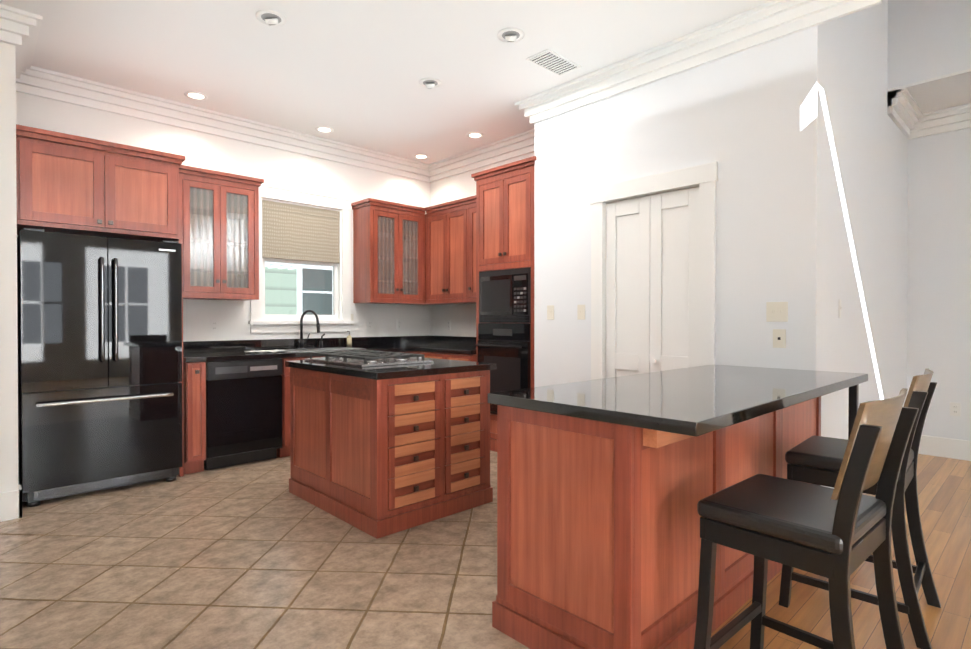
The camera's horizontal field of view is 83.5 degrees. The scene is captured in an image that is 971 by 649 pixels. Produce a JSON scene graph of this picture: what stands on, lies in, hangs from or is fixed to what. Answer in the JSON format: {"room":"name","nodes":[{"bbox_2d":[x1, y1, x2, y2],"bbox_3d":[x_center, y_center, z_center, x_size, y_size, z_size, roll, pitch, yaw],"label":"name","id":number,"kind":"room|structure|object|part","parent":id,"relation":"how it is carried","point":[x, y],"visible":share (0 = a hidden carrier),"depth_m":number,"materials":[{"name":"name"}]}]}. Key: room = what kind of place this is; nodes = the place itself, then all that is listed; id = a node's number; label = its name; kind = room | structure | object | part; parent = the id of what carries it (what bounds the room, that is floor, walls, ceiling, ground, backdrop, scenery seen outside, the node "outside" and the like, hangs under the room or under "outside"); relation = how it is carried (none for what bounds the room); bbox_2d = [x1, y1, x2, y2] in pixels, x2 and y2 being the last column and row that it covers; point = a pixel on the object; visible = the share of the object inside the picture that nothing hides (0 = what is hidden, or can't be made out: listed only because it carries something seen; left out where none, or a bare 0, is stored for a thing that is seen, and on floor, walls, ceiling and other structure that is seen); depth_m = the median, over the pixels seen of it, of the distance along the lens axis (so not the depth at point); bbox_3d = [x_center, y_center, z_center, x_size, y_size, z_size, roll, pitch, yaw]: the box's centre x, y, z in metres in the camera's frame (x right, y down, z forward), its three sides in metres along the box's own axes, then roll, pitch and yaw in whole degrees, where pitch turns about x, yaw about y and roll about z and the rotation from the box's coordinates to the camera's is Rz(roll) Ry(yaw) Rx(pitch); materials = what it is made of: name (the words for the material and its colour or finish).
{"room":"kitchen","nodes":[
{"label":"kitchen","id":0,"kind":"room"},
{"bbox_2d":[0,42,18,492],"bbox_3d":[-4.050,-0.386,2.258,3.190,3.150,0.120,0,1,-44],"label":"wall","id":1,"kind":"structure","parent":0,"point":[9,480],"depth_m":3.28,"materials":[{"name":"white paint"}]},
{"bbox_2d":[0,487,21,521],"bbox_3d":[-4.004,1.105,2.234,3.206,0.170,0.036,0,1,-44],"label":"baseboard","id":2,"kind":"structure","parent":1,"relation":"attached to","point":[10,505],"depth_m":3.29,"materials":[{"name":"white paint"}]},
{"bbox_2d":[0,4,42,51],"bbox_3d":[-3.924,-1.773,2.202,3.310,0.175,0.120,0,1,-44],"label":"crown molding","id":3,"kind":"structure","parent":1,"relation":"attached to","point":[19,28],"depth_m":3.27,"materials":[{"name":"white paint"}]},
{"bbox_2d":[15,48,39,91],"bbox_3d":[-3.073,-1.784,3.621,0.120,0.175,0.720,0,1,-44],"label":"crown molding","id":4,"kind":"structure","parent":1,"relation":"attached to","point":[27,75],"depth_m":3.95,"materials":[{"name":"white paint"}]},
{"bbox_2d":[16,92,430,340],"bbox_3d":[-2.107,-0.411,5.328,4.160,3.150,0.120,0,1,-44],"label":"wall","id":5,"kind":"structure","parent":0,"point":[278,167],"depth_m":5.09,"materials":[{"name":"white paint"}]},
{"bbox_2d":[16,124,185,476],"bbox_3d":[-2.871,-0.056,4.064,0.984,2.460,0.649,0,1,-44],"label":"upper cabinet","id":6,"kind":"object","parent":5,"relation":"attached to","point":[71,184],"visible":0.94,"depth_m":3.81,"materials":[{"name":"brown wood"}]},
{"bbox_2d":[210,319,218,331],"bbox_3d":[-2.449,0.013,4.916,0.072,0.117,0.008,0,1,-44],"label":"electrical outlet","id":7,"kind":"object","parent":5,"relation":"attached to","point":[214,325],"visible":1,"depth_m":4.92,"materials":[{"name":"white plastic"}]},
{"bbox_2d":[179,165,263,300],"bbox_3d":[-2.348,-0.756,4.747,0.684,1.070,0.374,0,1,-44],"label":"upper cabinet","id":8,"kind":"object","parent":5,"relation":"attached to","point":[219,223],"visible":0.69,"depth_m":4.63,"materials":[{"name":"brown wood"}]},
{"bbox_2d":[16,68,435,182],"bbox_3d":[-2.022,-1.797,5.228,3.860,0.175,0.125,0,1,-44],"label":"crown molding","id":9,"kind":"structure","parent":5,"relation":"attached to","point":[53,85],"depth_m":4.82,"materials":[{"name":"white paint"}]},
{"bbox_2d":[248,184,353,332],"bbox_3d":[-1.865,-0.632,5.522,1.100,1.420,0.170,0,1,-44],"label":"window","id":10,"kind":"structure","parent":5,"relation":"in","point":[258,323],"depth_m":5.56,"materials":[{"name":"white paint"}]},
{"bbox_2d":[262,200,339,263],"bbox_3d":[-1.854,-0.922,5.508,0.814,0.548,0.034,0,1,-44],"label":"window shade","id":11,"kind":"object","parent":10,"relation":"attached to","point":[296,232],"visible":0.88,"depth_m":5.48,"materials":[{"name":"beige fabric"}]},
{"bbox_2d":[367,320,372,329],"bbox_3d":[-1.281,0.006,6.030,0.072,0.117,0.008,0,1,-44],"label":"electrical outlet","id":12,"kind":"object","parent":5,"relation":"attached to","point":[369,324],"visible":1,"depth_m":6.03,"materials":[{"name":"white plastic"}]},
{"bbox_2d":[396,320,401,329],"bbox_3d":[-0.999,0.004,6.300,0.072,0.117,0.008,0,1,-44],"label":"electrical outlet","id":13,"kind":"object","parent":5,"relation":"attached to","point":[398,324],"visible":1,"depth_m":6.29,"materials":[{"name":"white plastic"}]},
{"bbox_2d":[351,198,446,304],"bbox_3d":[-0.932,-0.767,6.098,1.084,1.070,0.374,0,1,-44],"label":"upper cabinet","id":14,"kind":"object","parent":5,"relation":"attached to","point":[388,252],"visible":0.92,"depth_m":5.84,"materials":[{"name":"brown wood"}]},
{"bbox_2d":[0,450,529,648],"bbox_3d":[-1.735,1.215,2.749,7.200,0.060,4.385,0,1,-44],"label":"floor","id":15,"kind":"structure","parent":0,"point":[255,555],"depth_m":2.59,"materials":[{"name":"beige tile"}]},
{"bbox_2d":[17,228,182,506],"bbox_3d":[-2.833,0.278,4.002,0.920,1.795,0.765,0,1,-44],"label":"fridge","id":16,"kind":"object","parent":15,"relation":"on","point":[99,328],"visible":1,"depth_m":3.72,"materials":[{"name":"black metal"}]},
{"bbox_2d":[204,358,282,469],"bbox_3d":[-2.182,0.731,4.722,0.608,0.876,0.608,0,1,-44],"label":"dishwasher","id":17,"kind":"object","parent":15,"relation":"on","point":[243,411],"visible":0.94,"depth_m":4.50,"materials":[{"name":"black metal"}]},
{"bbox_2d":[277,356,324,456],"bbox_3d":[-1.786,0.726,5.118,0.501,0.880,0.630,0,1,-44],"label":"base cabinet","id":18,"kind":"object","parent":15,"relation":"on","point":[285,451],"depth_m":4.74,"materials":[{"name":"brown wood"}]},
{"bbox_2d":[183,336,418,362],"bbox_3d":[-1.478,0.213,5.389,2.866,0.140,0.660,0,1,-44],"label":"countertop","id":19,"kind":"structure","parent":18,"relation":"on","point":[208,351],"depth_m":5.13,"materials":[{"name":"black stone"}]},
{"bbox_2d":[244,349,284,352],"bbox_3d":[-1.919,0.232,4.739,0.291,0.020,0.171,0,1,-44],"label":"dish towel","id":20,"kind":"object","parent":19,"relation":"on","point":[263,351],"visible":1,"depth_m":4.72,"materials":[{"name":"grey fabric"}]},
{"bbox_2d":[298,310,324,348],"bbox_3d":[-1.706,0.048,5.427,0.272,0.388,0.186,0,1,-44],"label":"faucet","id":21,"kind":"object","parent":19,"relation":"on","point":[302,342],"visible":0.92,"depth_m":5.39,"materials":[{"name":"black"}]},
{"bbox_2d":[278,347,365,351],"bbox_3d":[-1.610,0.240,5.262,0.800,0.006,0.390,0,1,-44],"label":"sink","id":22,"kind":"object","parent":19,"relation":"in","point":[317,349],"visible":0.81,"depth_m":5.25,"materials":[{"name":"silver metal"}]},
{"bbox_2d":[347,331,351,346],"bbox_3d":[-1.440,0.152,5.734,0.064,0.173,0.054,0,1,-44],"label":"soap dispenser","id":23,"kind":"object","parent":19,"relation":"on","point":[349,340],"visible":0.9,"depth_m":5.72,"materials":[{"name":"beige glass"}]},
{"bbox_2d":[289,367,492,538],"bbox_3d":[-0.661,0.737,3.713,0.894,0.880,1.150,0,1,-44],"label":"kitchen island","id":24,"kind":"object","parent":15,"relation":"on","point":[376,459],"visible":1,"depth_m":3.29,"materials":[{"name":"brown wood"}]},
{"bbox_2d":[285,357,495,379],"bbox_3d":[-0.667,0.276,3.708,0.920,0.040,1.180,0,1,-44],"label":"island countertop","id":25,"kind":"structure","parent":24,"relation":"on","point":[440,366],"depth_m":3.35,"materials":[{"name":"black stone"}]},
{"bbox_2d":[305,350,433,366],"bbox_3d":[-0.817,0.225,3.772,0.550,0.060,0.780,0,1,-44],"label":"cooktop","id":26,"kind":"object","parent":25,"relation":"in","point":[364,358],"visible":1,"depth_m":3.63,"materials":[{"name":"silver metal"}]},
{"bbox_2d":[421,351,475,361],"bbox_3d":[-0.190,0.722,5.642,0.655,0.880,0.804,0,1,-44],"label":"base cabinet","id":27,"kind":"object","parent":15,"relation":"on","point":[452,356],"visible":0.15,"depth_m":5.37,"materials":[{"name":"brown wood"}]},
{"bbox_2d":[419,335,475,354],"bbox_3d":[-0.178,0.211,5.634,0.646,0.140,0.780,0,1,-44],"label":"countertop","id":28,"kind":"structure","parent":27,"relation":"on","point":[429,343],"depth_m":6.10,"materials":[{"name":"black stone"}]},
{"bbox_2d":[471,156,535,451],"bbox_3d":[0.359,-0.129,5.093,0.609,2.590,0.796,0,1,-44],"label":"tall cabinet","id":29,"kind":"object","parent":15,"relation":"on","point":[505,217],"visible":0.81,"depth_m":4.88,"materials":[{"name":"brown wood"}]},
{"bbox_2d":[475,323,530,413],"bbox_3d":[0.142,0.406,4.890,0.096,0.833,0.642,0,1,-44],"label":"wall oven","id":30,"kind":"object","parent":29,"relation":"in","point":[505,348],"visible":0.73,"depth_m":4.85,"materials":[{"name":"black metal"}]},
{"bbox_2d":[479,267,530,322],"bbox_3d":[0.164,-0.255,4.906,0.034,0.475,0.642,0,1,-44],"label":"microwave","id":31,"kind":"object","parent":29,"relation":"in","point":[504,296],"visible":1,"depth_m":4.87,"materials":[{"name":"black"}]},
{"bbox_2d":[492,405,731,648],"bbox_3d":[0.500,0.750,2.165,0.713,0.880,0.610,0,1,-44],"label":"base cabinet","id":32,"kind":"object","parent":15,"relation":"on","point":[598,537],"depth_m":1.90,"materials":[{"name":"brown wood"}]},
{"bbox_2d":[732,407,787,614],"bbox_3d":[0.959,0.746,2.602,0.766,0.880,0.610,0,1,-44],"label":"panel","id":33,"kind":"object","parent":15,"relation":"on","point":[760,443],"depth_m":2.41,"materials":[{"name":"brown wood"}]},
{"bbox_2d":[788,396,820,483],"bbox_3d":[1.421,0.743,3.044,0.725,0.880,0.610,0,1,-44],"label":"base cabinet","id":34,"kind":"object","parent":15,"relation":"on","point":[804,418],"depth_m":2.89,"materials":[{"name":"brown wood"}]},
{"bbox_2d":[488,365,867,436],"bbox_3d":[1.028,0.286,2.523,2.015,0.040,0.845,0,1,-44],"label":"countertop","id":35,"kind":"structure","parent":34,"relation":"on","point":[696,401],"depth_m":2.08,"materials":[{"name":"black stone"}]},
{"bbox_2d":[0,0,772,163],"bbox_3d":[0.215,-1.887,0.572,7.050,0.080,9.950,0,1,-44],"label":"ceiling","id":36,"kind":"structure","parent":0,"point":[352,72],"depth_m":3.76,"materials":[{"name":"white paint"}]},
{"bbox_2d":[184,91,207,100],"bbox_3d":[-2.374,-1.875,4.467,0.176,0.006,0.176,0,1,-44],"label":"recessed light","id":37,"kind":"object","parent":36,"relation":"in","point":[194,95],"visible":0.94,"depth_m":4.45,"materials":[{"name":"white paint"}]},
{"bbox_2d":[256,10,286,26],"bbox_3d":[-1.305,-1.853,3.317,0.176,0.063,0.176,0,1,-44],"label":"recessed light","id":38,"kind":"object","parent":36,"relation":"in","point":[271,18],"visible":1,"depth_m":3.30,"materials":[{"name":"white paint"}]},
{"bbox_2d":[315,126,333,132],"bbox_3d":[-1.556,-1.882,5.261,0.176,0.006,0.176,0,1,-44],"label":"recessed light","id":39,"kind":"object","parent":36,"relation":"in","point":[322,129],"visible":0.96,"depth_m":5.25,"materials":[{"name":"white paint"}]},
{"bbox_2d":[413,154,428,158],"bbox_3d":[-0.723,-1.889,6.125,0.176,0.006,0.176,0,1,-44],"label":"recessed light","id":40,"kind":"object","parent":36,"relation":"in","point":[420,156],"visible":0.98,"depth_m":6.12,"materials":[{"name":"white paint"}]},
{"bbox_2d":[419,78,441,88],"bbox_3d":[-0.428,-1.861,4.223,0.176,0.063,0.176,0,1,-44],"label":"recessed light","id":41,"kind":"object","parent":36,"relation":"in","point":[429,83],"visible":1,"depth_m":4.21,"materials":[{"name":"white paint"}]},
{"bbox_2d":[466,132,483,138],"bbox_3d":[-0.103,-1.883,5.417,0.176,0.006,0.176,0,1,-44],"label":"recessed light","id":42,"kind":"object","parent":36,"relation":"in","point":[475,135],"visible":0.94,"depth_m":5.42,"materials":[{"name":"white paint"}]},
{"bbox_2d":[497,28,523,42],"bbox_3d":[0.164,-1.855,3.516,0.176,0.063,0.176,0,1,-44],"label":"recessed light","id":43,"kind":"object","parent":36,"relation":"in","point":[510,35],"visible":1,"depth_m":3.50,"materials":[{"name":"white paint"}]},
{"bbox_2d":[526,49,580,76],"bbox_3d":[0.491,-1.869,3.897,0.380,0.008,0.200,0,1,-44],"label":"ceiling vent","id":44,"kind":"object","parent":36,"relation":"in","point":[553,62],"visible":1,"depth_m":3.89,"materials":[{"name":"white metal"}]},
{"bbox_2d":[430,152,534,336],"bbox_3d":[0.838,-0.409,5.146,0.150,3.150,4.209,0,1,-44],"label":"wall","id":45,"kind":"structure","parent":0,"point":[462,317],"depth_m":6.27,"materials":[{"name":"white paint"}]},
{"bbox_2d":[447,320,450,329],"bbox_3d":[-0.431,0.004,6.364,0.008,0.117,0.072,0,1,-44],"label":"electrical outlet","id":46,"kind":"object","parent":45,"relation":"attached to","point":[448,324],"visible":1,"depth_m":6.36,"materials":[{"name":"white plastic"}]},
{"bbox_2d":[425,195,475,303],"bbox_3d":[-0.188,-0.765,5.832,0.374,1.070,1.094,0,1,-44],"label":"upper cabinet","id":47,"kind":"object","parent":45,"relation":"attached to","point":[450,252],"visible":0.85,"depth_m":5.80,"materials":[{"name":"brown wood"}]},
{"bbox_2d":[428,132,534,180],"bbox_3d":[0.092,-1.801,5.721,0.120,0.175,2.050,0,1,-44],"label":"crown molding","id":48,"kind":"structure","parent":45,"relation":"attached to","point":[523,143],"depth_m":5.83,"materials":[{"name":"white paint"}]},
{"bbox_2d":[534,34,793,386],"bbox_3d":[1.143,-1.324,3.928,0.100,5.000,2.001,0,1,-44],"label":"wall","id":49,"kind":"structure","parent":0,"point":[736,111],"depth_m":3.57,"materials":[{"name":"white paint"}]},
{"bbox_2d":[526,124,534,135],"bbox_3d":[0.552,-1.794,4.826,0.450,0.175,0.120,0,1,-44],"label":"crown molding","id":50,"kind":"structure","parent":49,"relation":"attached to","point":[533,130],"depth_m":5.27,"materials":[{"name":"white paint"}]},
{"bbox_2d":[547,305,553,319],"bbox_3d":[0.535,-0.099,4.493,0.012,0.117,0.072,0,1,-44],"label":"light switch","id":51,"kind":"object","parent":49,"relation":"attached to","point":[550,312],"visible":1,"depth_m":4.49,"materials":[{"name":"beige plastic"}]},
{"bbox_2d":[577,305,584,319],"bbox_3d":[0.749,-0.097,4.268,0.012,0.117,0.072,0,1,-44],"label":"light switch","id":52,"kind":"object","parent":49,"relation":"attached to","point":[580,312],"visible":1,"depth_m":4.27,"materials":[{"name":"beige plastic"}]},
{"bbox_2d":[606,187,698,377],"bbox_3d":[1.165,0.124,3.866,0.070,2.080,0.738,0,1,-44],"label":"pantry door","id":53,"kind":"structure","parent":49,"relation":"in","point":[652,283],"depth_m":3.85,"materials":[{"name":"white paint"}]},
{"bbox_2d":[589,161,717,379],"bbox_3d":[1.182,0.066,3.881,0.125,2.220,0.980,0,1,-44],"label":"door frame","id":54,"kind":"structure","parent":49,"relation":"attached to","point":[703,178],"depth_m":3.73,"materials":[{"name":"white paint"}]},
{"bbox_2d":[515,0,881,123],"bbox_3d":[1.167,-1.785,3.741,0.121,0.175,2.540,0,1,-44],"label":"crown molding","id":55,"kind":"structure","parent":49,"relation":"attached to","point":[773,20],"depth_m":3.54,"materials":[{"name":"white paint"}]},
{"bbox_2d":[766,302,787,321],"bbox_3d":[1.733,-0.076,3.237,0.012,0.117,0.118,0,1,-44],"label":"light switch","id":56,"kind":"object","parent":49,"relation":"attached to","point":[776,311],"visible":1,"depth_m":3.24,"materials":[{"name":"beige plastic"}]},
{"bbox_2d":[773,329,785,347],"bbox_3d":[1.744,0.083,3.231,0.007,0.110,0.070,0,1,-44],"label":"phone jack","id":57,"kind":"object","parent":49,"relation":"attached to","point":[779,338],"visible":1,"depth_m":3.23,"materials":[{"name":"beige plastic"}]},
{"bbox_2d":[711,454,970,648],"bbox_3d":[2.501,1.239,-0.169,9.300,0.060,5.685,0,1,-44],"label":"floor","id":58,"kind":"structure","parent":0,"point":[944,490],"depth_m":2.42,"materials":[{"name":"brown wood"}]},
{"bbox_2d":[694,388,918,648],"bbox_3d":[0.975,0.694,1.656,0.486,1.000,0.502,0,1,-42],"label":"bar stool","id":59,"kind":"object","parent":58,"relation":"on","point":[838,535],"visible":1,"depth_m":1.59,"materials":[{"name":"black wood"}]},
{"bbox_3d":[0.949,0.566,1.683,0.460,0.054,0.395,0,1,-42],"label":"seat","id":60,"kind":"part","parent":59,"relation":"part of","materials":[{"name":"black leather"}]},
{"bbox_2d":[779,369,940,648],"bbox_3d":[1.590,0.689,2.305,0.502,1.000,0.486,0,1,43],"label":"bar stool","id":61,"kind":"object","parent":58,"relation":"on","point":[816,460],"visible":0.71,"depth_m":2.22,"materials":[{"name":"black wood"}]},
{"bbox_3d":[1.562,0.561,2.330,0.395,0.054,0.460,0,1,43],"label":"seat","id":62,"kind":"part","parent":61,"relation":"part of","materials":[{"name":"black leather"}]},
{"bbox_2d":[790,0,907,487],"bbox_3d":[2.836,-1.326,4.065,2.741,5.000,0.101,0,1,-44],"label":"wall","id":63,"kind":"structure","parent":0,"point":[800,138],"depth_m":3.56,"materials":[{"name":"white paint"}]},
{"bbox_2d":[887,88,923,136],"bbox_3d":[3.525,-1.772,4.567,0.750,0.175,0.120,0,1,-44],"label":"crown molding","id":64,"kind":"structure","parent":63,"relation":"attached to","point":[908,117],"depth_m":4.54,"materials":[{"name":"white paint"}]},
{"bbox_2d":[887,0,970,88],"bbox_3d":[5.519,-2.839,2.646,1.000,1.949,5.640,0,1,-44],"label":"wall","id":65,"kind":"structure","parent":0,"point":[928,39],"depth_m":4.17,"materials":[{"name":"white paint"}]},
{"bbox_2d":[887,69,970,112],"bbox_3d":[5.483,-1.854,2.619,0.900,0.020,5.640,0,1,-44],"label":"ceiling","id":66,"kind":"structure","parent":0,"point":[942,92],"depth_m":4.34,"materials":[{"name":"white paint"}]},
{"bbox_2d":[907,128,970,440],"bbox_3d":[5.845,-0.342,2.977,0.100,3.050,5.640,0,1,-44],"label":"wall","id":67,"kind":"structure","parent":0,"point":[939,270],"depth_m":4.81,"materials":[{"name":"white paint"}]},
{"bbox_2d":[908,103,970,139],"bbox_3d":[5.763,-1.758,2.888,0.125,0.175,5.640,0,1,-44],"label":"crown molding","id":68,"kind":"structure","parent":67,"relation":"attached to","point":[955,118],"depth_m":4.73,"materials":[{"name":"white paint"}]},
{"bbox_2d":[918,435,970,460],"bbox_3d":[5.802,1.099,2.949,0.015,0.170,5.639,0,1,-44],"label":"baseboard","id":69,"kind":"structure","parent":67,"relation":"attached to","point":[929,445],"depth_m":4.78,"materials":[{"name":"white paint"}]},
{"bbox_2d":[950,402,960,416],"bbox_3d":[4.093,0.739,4.743,0.008,0.117,0.072,0,1,-44],"label":"electrical outlet","id":70,"kind":"object","parent":67,"relation":"attached to","point":[955,409],"visible":1,"depth_m":4.74,"materials":[{"name":"white plastic"}]},
{"label":"outside","id":71,"kind":"structure","parent":0,"visible":0},
{"bbox_2d":[265,262,332,314],"bbox_3d":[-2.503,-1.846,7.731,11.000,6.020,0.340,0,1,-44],"label":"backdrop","id":72,"kind":"structure","parent":71,"point":[299,289],"depth_m":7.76,"materials":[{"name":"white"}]}
]}

